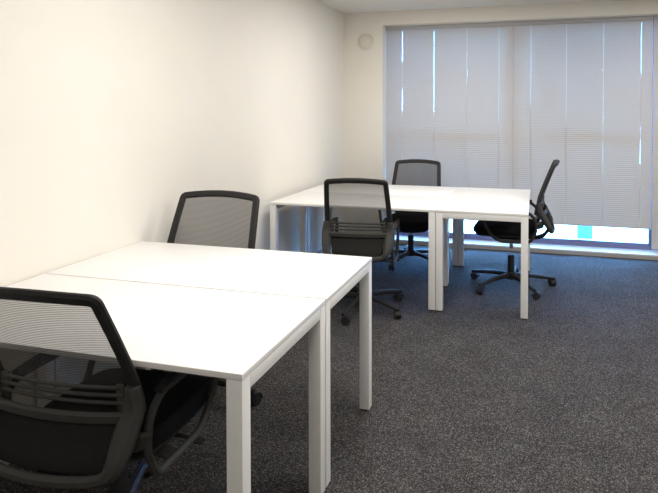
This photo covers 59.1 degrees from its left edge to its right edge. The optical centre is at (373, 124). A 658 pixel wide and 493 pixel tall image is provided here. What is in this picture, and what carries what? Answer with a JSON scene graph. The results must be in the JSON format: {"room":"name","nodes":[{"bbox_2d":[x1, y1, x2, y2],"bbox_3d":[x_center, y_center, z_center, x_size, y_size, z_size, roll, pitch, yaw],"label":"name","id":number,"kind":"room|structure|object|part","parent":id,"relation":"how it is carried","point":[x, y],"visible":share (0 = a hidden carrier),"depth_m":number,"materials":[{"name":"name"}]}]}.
{"room":"open-plan office","nodes":[
{"label":"open-plan office","id":0,"kind":"room"},
{"bbox_2d":[0,0,343,403],"bbox_3d":[-1.469,0.117,2.526,0.150,2.476,8.633,0,1,16],"label":"wall","id":1,"kind":"structure","parent":0,"point":[112,111],"depth_m":3.15,"materials":[{"name":"white paint"}]},
{"bbox_2d":[0,249,323,464],"bbox_3d":[-1.424,1.327,2.433,0.002,0.060,8.127,0,1,16],"label":"baseboard","id":2,"kind":"structure","parent":1,"relation":"attached to","point":[321,250],"depth_m":3.06,"materials":[{"name":"grey plastic"}]},
{"bbox_2d":[0,243,657,492],"bbox_3d":[1.009,1.430,1.855,5.300,0.120,8.633,0,1,16],"label":"floor","id":3,"kind":"structure","parent":0,"point":[473,395],"depth_m":2.89,"materials":[{"name":"grey carpet"}]},
{"bbox_2d":[0,287,226,492],"bbox_3d":[-0.870,0.889,1.865,0.686,0.960,0.776,0,1,13],"label":"office chair","id":4,"kind":"object","parent":3,"relation":"on","point":[114,417],"visible":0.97,"depth_m":1.59,"materials":[{"name":"black fabric"}]},
{"bbox_3d":[-0.898,0.612,1.576,0.496,0.404,0.186,0,5,13],"label":"frame","id":5,"kind":"part","parent":4,"relation":"part of","materials":[{"name":"black plastic"}]},
{"bbox_3d":[-0.820,0.940,1.928,0.462,0.080,0.490,0,1,13],"label":"seat","id":6,"kind":"part","parent":4,"relation":"part of","materials":[{"name":"black fabric"}]},
{"bbox_3d":[-0.678,0.894,1.824,0.205,0.259,0.479,0,1,13],"label":"armrest","id":7,"kind":"part","parent":4,"relation":"part of","materials":[{"name":"black plastic"}]},
{"bbox_3d":[-0.656,1.020,1.892,0.216,0.024,0.030,0,1,13],"label":"lever","id":8,"kind":"part","parent":4,"relation":"part of","materials":[{"name":"black plastic"}]},
{"bbox_2d":[0,274,324,492],"bbox_3d":[-0.875,1.006,2.000,1.275,0.720,0.632,0,1,15],"label":"desk","id":9,"kind":"object","parent":3,"relation":"on","point":[237,337],"visible":0.82,"depth_m":1.90,"materials":[{"name":"white laminate"}]},
{"bbox_3d":[-0.361,1.022,1.556,0.048,0.694,0.048,0,1,15],"label":"leg","id":10,"kind":"part","parent":9,"relation":"part of","materials":[{"name":"white metal"}]},
{"bbox_3d":[-0.284,0.688,1.829,0.048,0.040,0.534,0,1,15],"label":"rail","id":11,"kind":"part","parent":9,"relation":"part of","materials":[{"name":"white metal"}]},
{"bbox_3d":[-0.206,1.009,2.117,0.048,0.694,0.048,0,1,15],"label":"leg","id":12,"kind":"part","parent":9,"relation":"part of","materials":[{"name":"white metal"}]},
{"bbox_2d":[153,190,262,404],"bbox_3d":[-0.893,0.860,2.855,0.730,0.975,0.742,0,1,16],"label":"office chair","id":13,"kind":"object","parent":3,"relation":"on","point":[216,233],"visible":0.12,"depth_m":3.14,"materials":[{"name":"grey fabric"}]},
{"bbox_3d":[-0.857,0.569,3.127,0.531,0.404,0.186,0,1,16],"label":"frame","id":14,"kind":"part","parent":13,"relation":"part of","materials":[{"name":"black plastic"}]},
{"bbox_2d":[46,241,371,488],"bbox_3d":[-0.704,0.993,2.617,1.275,0.720,0.632,0,1,15],"label":"desk","id":15,"kind":"object","parent":3,"relation":"on","point":[329,277],"visible":0.68,"depth_m":2.56,"materials":[{"name":"white laminate"}]},
{"bbox_3d":[-0.191,1.008,2.173,0.048,0.694,0.048,0,1,15],"label":"leg","id":16,"kind":"part","parent":15,"relation":"part of","materials":[{"name":"white metal"}]},
{"bbox_3d":[-0.113,0.675,2.446,0.048,0.040,0.534,0,1,15],"label":"rail","id":17,"kind":"part","parent":15,"relation":"part of","materials":[{"name":"white metal"}]},
{"bbox_3d":[-0.036,0.995,2.734,0.048,0.694,0.048,0,1,15],"label":"leg","id":18,"kind":"part","parent":15,"relation":"part of","materials":[{"name":"white metal"}]},
{"bbox_2d":[270,191,447,310],"bbox_3d":[-0.091,0.950,4.546,1.275,0.720,0.632,0,1,16],"label":"desk","id":19,"kind":"object","parent":3,"relation":"on","point":[429,204],"visible":0.7,"depth_m":4.41,"materials":[{"name":"white laminate"}]},
{"bbox_3d":[-0.760,0.957,4.433,0.048,0.694,0.048,0,1,16],"label":"leg","id":20,"kind":"part","parent":19,"relation":"part of","materials":[{"name":"white metal"}]},
{"bbox_3d":[-0.602,0.945,4.993,0.048,0.694,0.048,0,1,16],"label":"leg","id":21,"kind":"part","parent":19,"relation":"part of","materials":[{"name":"white metal"}]},
{"bbox_3d":[0.419,0.965,4.099,0.048,0.694,0.048,0,1,16],"label":"leg","id":22,"kind":"part","parent":19,"relation":"part of","materials":[{"name":"white metal"}]},
{"bbox_3d":[0.578,0.952,4.660,0.048,0.694,0.048,0,1,16],"label":"leg","id":23,"kind":"part","parent":19,"relation":"part of","materials":[{"name":"white metal"}]},
{"bbox_2d":[322,178,403,324],"bbox_3d":[-0.102,0.830,4.131,0.647,0.979,0.734,0,1,8],"label":"office chair","id":24,"kind":"object","parent":3,"relation":"on","point":[376,242],"visible":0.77,"depth_m":3.86,"materials":[{"name":"grey fabric"}]},
{"bbox_3d":[-0.109,0.548,3.849,0.467,0.404,0.186,0,1,8],"label":"frame","id":25,"kind":"part","parent":24,"relation":"part of","materials":[{"name":"black plastic"}]},
{"bbox_3d":[0.076,0.839,4.091,0.193,0.259,0.479,0,1,8],"label":"armrest","id":26,"kind":"part","parent":24,"relation":"part of","materials":[{"name":"black plastic"}]},
{"bbox_2d":[304,183,458,282],"bbox_3d":[0.083,0.936,5.162,1.275,0.720,0.632,0,1,16],"label":"desk","id":27,"kind":"object","parent":3,"relation":"on","point":[435,191],"visible":0.21,"depth_m":5.12,"materials":[{"name":"white laminate"}]},
{"bbox_3d":[-0.586,0.944,5.048,0.048,0.694,0.048,0,1,16],"label":"leg","id":28,"kind":"part","parent":27,"relation":"part of","materials":[{"name":"white metal"}]},
{"bbox_3d":[0.593,0.951,4.715,0.048,0.694,0.048,0,1,16],"label":"leg","id":29,"kind":"part","parent":27,"relation":"part of","materials":[{"name":"white metal"}]},
{"bbox_3d":[0.752,0.939,5.275,0.048,0.694,0.048,0,1,16],"label":"leg","id":30,"kind":"part","parent":27,"relation":"part of","materials":[{"name":"white metal"}]},
{"bbox_2d":[386,159,440,270],"bbox_3d":[0.337,0.821,5.407,0.684,0.939,0.741,0,1,16],"label":"office chair","id":31,"kind":"object","parent":3,"relation":"on","point":[411,222],"visible":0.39,"depth_m":5.62,"materials":[{"name":"grey fabric"}]},
{"bbox_3d":[0.339,0.899,5.357,0.462,0.080,0.490,0,1,16],"label":"seat","id":32,"kind":"part","parent":31,"relation":"part of","materials":[{"name":"black fabric"}]},
{"bbox_3d":[0.428,0.548,5.664,0.496,0.404,0.186,0,1,16],"label":"frame","id":33,"kind":"part","parent":31,"relation":"part of","materials":[{"name":"black plastic"}]},
{"bbox_2d":[435,187,529,319],"bbox_3d":[0.916,0.949,4.596,0.632,0.720,1.275,0,1,16],"label":"desk","id":34,"kind":"object","parent":3,"relation":"on","point":[467,203],"visible":1,"depth_m":4.07,"materials":[{"name":"white laminate"}]},
{"bbox_3d":[0.469,0.965,4.085,0.048,0.694,0.048,0,1,16],"label":"leg","id":35,"kind":"part","parent":34,"relation":"part of","materials":[{"name":"white metal"}]},
{"bbox_3d":[0.802,0.939,5.264,0.048,0.694,0.048,0,1,16],"label":"leg","id":36,"kind":"part","parent":34,"relation":"part of","materials":[{"name":"white metal"}]},
{"bbox_3d":[0.749,0.640,3.999,0.534,0.040,0.048,0,1,16],"label":"rail","id":37,"kind":"part","parent":34,"relation":"part of","materials":[{"name":"white metal"}]},
{"bbox_3d":[1.029,0.969,3.927,0.048,0.694,0.048,0,1,16],"label":"leg","id":38,"kind":"part","parent":34,"relation":"part of","materials":[{"name":"white metal"}]},
{"bbox_3d":[1.362,0.942,5.106,0.048,0.694,0.048,0,1,16],"label":"leg","id":39,"kind":"part","parent":34,"relation":"part of","materials":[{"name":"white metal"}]},
{"bbox_2d":[470,159,559,299],"bbox_3d":[1.133,0.791,4.671,0.712,1.032,0.684,0,1,18],"label":"office chair","id":40,"kind":"object","parent":3,"relation":"on","point":[498,230],"visible":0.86,"depth_m":4.50,"materials":[{"name":"black plastic"}]},
{"bbox_3d":[1.065,0.822,4.668,0.490,0.080,0.462,0,1,18],"label":"seat","id":41,"kind":"part","parent":40,"relation":"part of","materials":[{"name":"black fabric"}]},
{"bbox_3d":[1.081,0.777,4.493,0.479,0.259,0.205,0,1,18],"label":"armrest","id":42,"kind":"part","parent":40,"relation":"part of","materials":[{"name":"black plastic"}]},
{"bbox_3d":[1.376,0.479,4.561,0.186,0.404,0.496,0,1,18],"label":"frame","id":43,"kind":"part","parent":40,"relation":"part of","materials":[{"name":"black plastic"}]},
{"bbox_2d":[318,0,619,13],"bbox_3d":[1.009,-1.166,1.797,5.300,0.120,8.633,0,1,16],"label":"ceiling","id":44,"kind":"structure","parent":0,"point":[343,6],"depth_m":5.74,"materials":[{"name":"white paint"}]},
{"bbox_2d":[344,0,657,225],"bbox_3d":[2.135,0.043,5.810,5.000,2.476,0.350,0,1,16],"label":"wall","id":45,"kind":"structure","parent":0,"point":[364,70],"depth_m":6.21,"materials":[{"name":"white paint"}]},
{"bbox_2d":[358,33,373,49],"bbox_3d":[-0.082,-0.893,6.216,0.184,0.184,0.034,0,1,16],"label":"air vent","id":46,"kind":"object","parent":45,"relation":"in","point":[366,40],"visible":1,"depth_m":6.21,"materials":[{"name":"beige plastic"}]},
{"bbox_2d":[395,30,505,240],"bbox_3d":[0.814,0.081,6.238,1.355,2.292,0.060,0,1,16],"label":"window","id":47,"kind":"structure","parent":45,"relation":"in","point":[467,235],"depth_m":6.18,"materials":[{"name":"blue metal"}]},
{"bbox_2d":[386,22,513,220],"bbox_3d":[0.793,-0.026,6.154,1.356,2.074,0.036,0,1,16],"label":"blind","id":48,"kind":"object","parent":47,"relation":"attached to","point":[454,82],"visible":0.91,"depth_m":6.13,"materials":[{"name":"grey"}]},
{"bbox_2d":[395,235,657,259],"bbox_3d":[2.055,1.258,5.857,3.963,0.045,0.356,0,1,16],"label":"trim","id":49,"kind":"structure","parent":45,"relation":"attached to","point":[401,237],"depth_m":5.80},
{"bbox_2d":[513,19,653,249],"bbox_3d":[2.113,0.089,5.872,1.344,2.292,0.060,0,1,16],"label":"window","id":50,"kind":"structure","parent":45,"relation":"in","point":[546,240],"depth_m":5.80,"materials":[{"name":"blue metal"}]},
{"bbox_2d":[513,16,653,228],"bbox_3d":[2.078,-0.018,5.791,1.314,2.074,0.036,0,1,16],"label":"blind","id":51,"kind":"object","parent":50,"relation":"attached to","point":[579,103],"visible":0.98,"depth_m":5.77,"materials":[{"name":"grey"}]},
{"bbox_3d":[2.078,1.012,5.814,1.310,0.014,0.020,0,1,16],"label":"rail","id":52,"kind":"part","parent":51,"relation":"part of","materials":[{"name":"white plastic"}]},
{"bbox_2d":[651,16,657,249],"bbox_3d":[3.326,0.090,5.440,1.267,2.274,0.036,0,1,16],"label":"blind","id":53,"kind":"object","parent":50,"relation":"attached to","point":[654,244],"visible":1,"depth_m":5.61,"materials":[{"name":"grey"}]},
{"label":"outside","id":54,"kind":"structure","parent":0,"visible":0},
{"bbox_2d":[449,219,647,242],"bbox_3d":[3.305,1.410,8.143,12.000,0.240,4.717,0,1,16],"label":"floor","id":55,"kind":"structure","parent":54,"point":[561,231],"depth_m":7.03,"materials":[{"name":"white concrete"}]},
{"bbox_2d":[577,226,592,238],"bbox_3d":[2.463,0.831,6.714,0.200,0.980,0.110,0,1,16],"label":"post","id":56,"kind":"object","parent":55,"relation":"on","point":[585,232],"visible":0.27,"depth_m":6.68,"materials":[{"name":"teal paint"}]}
]}

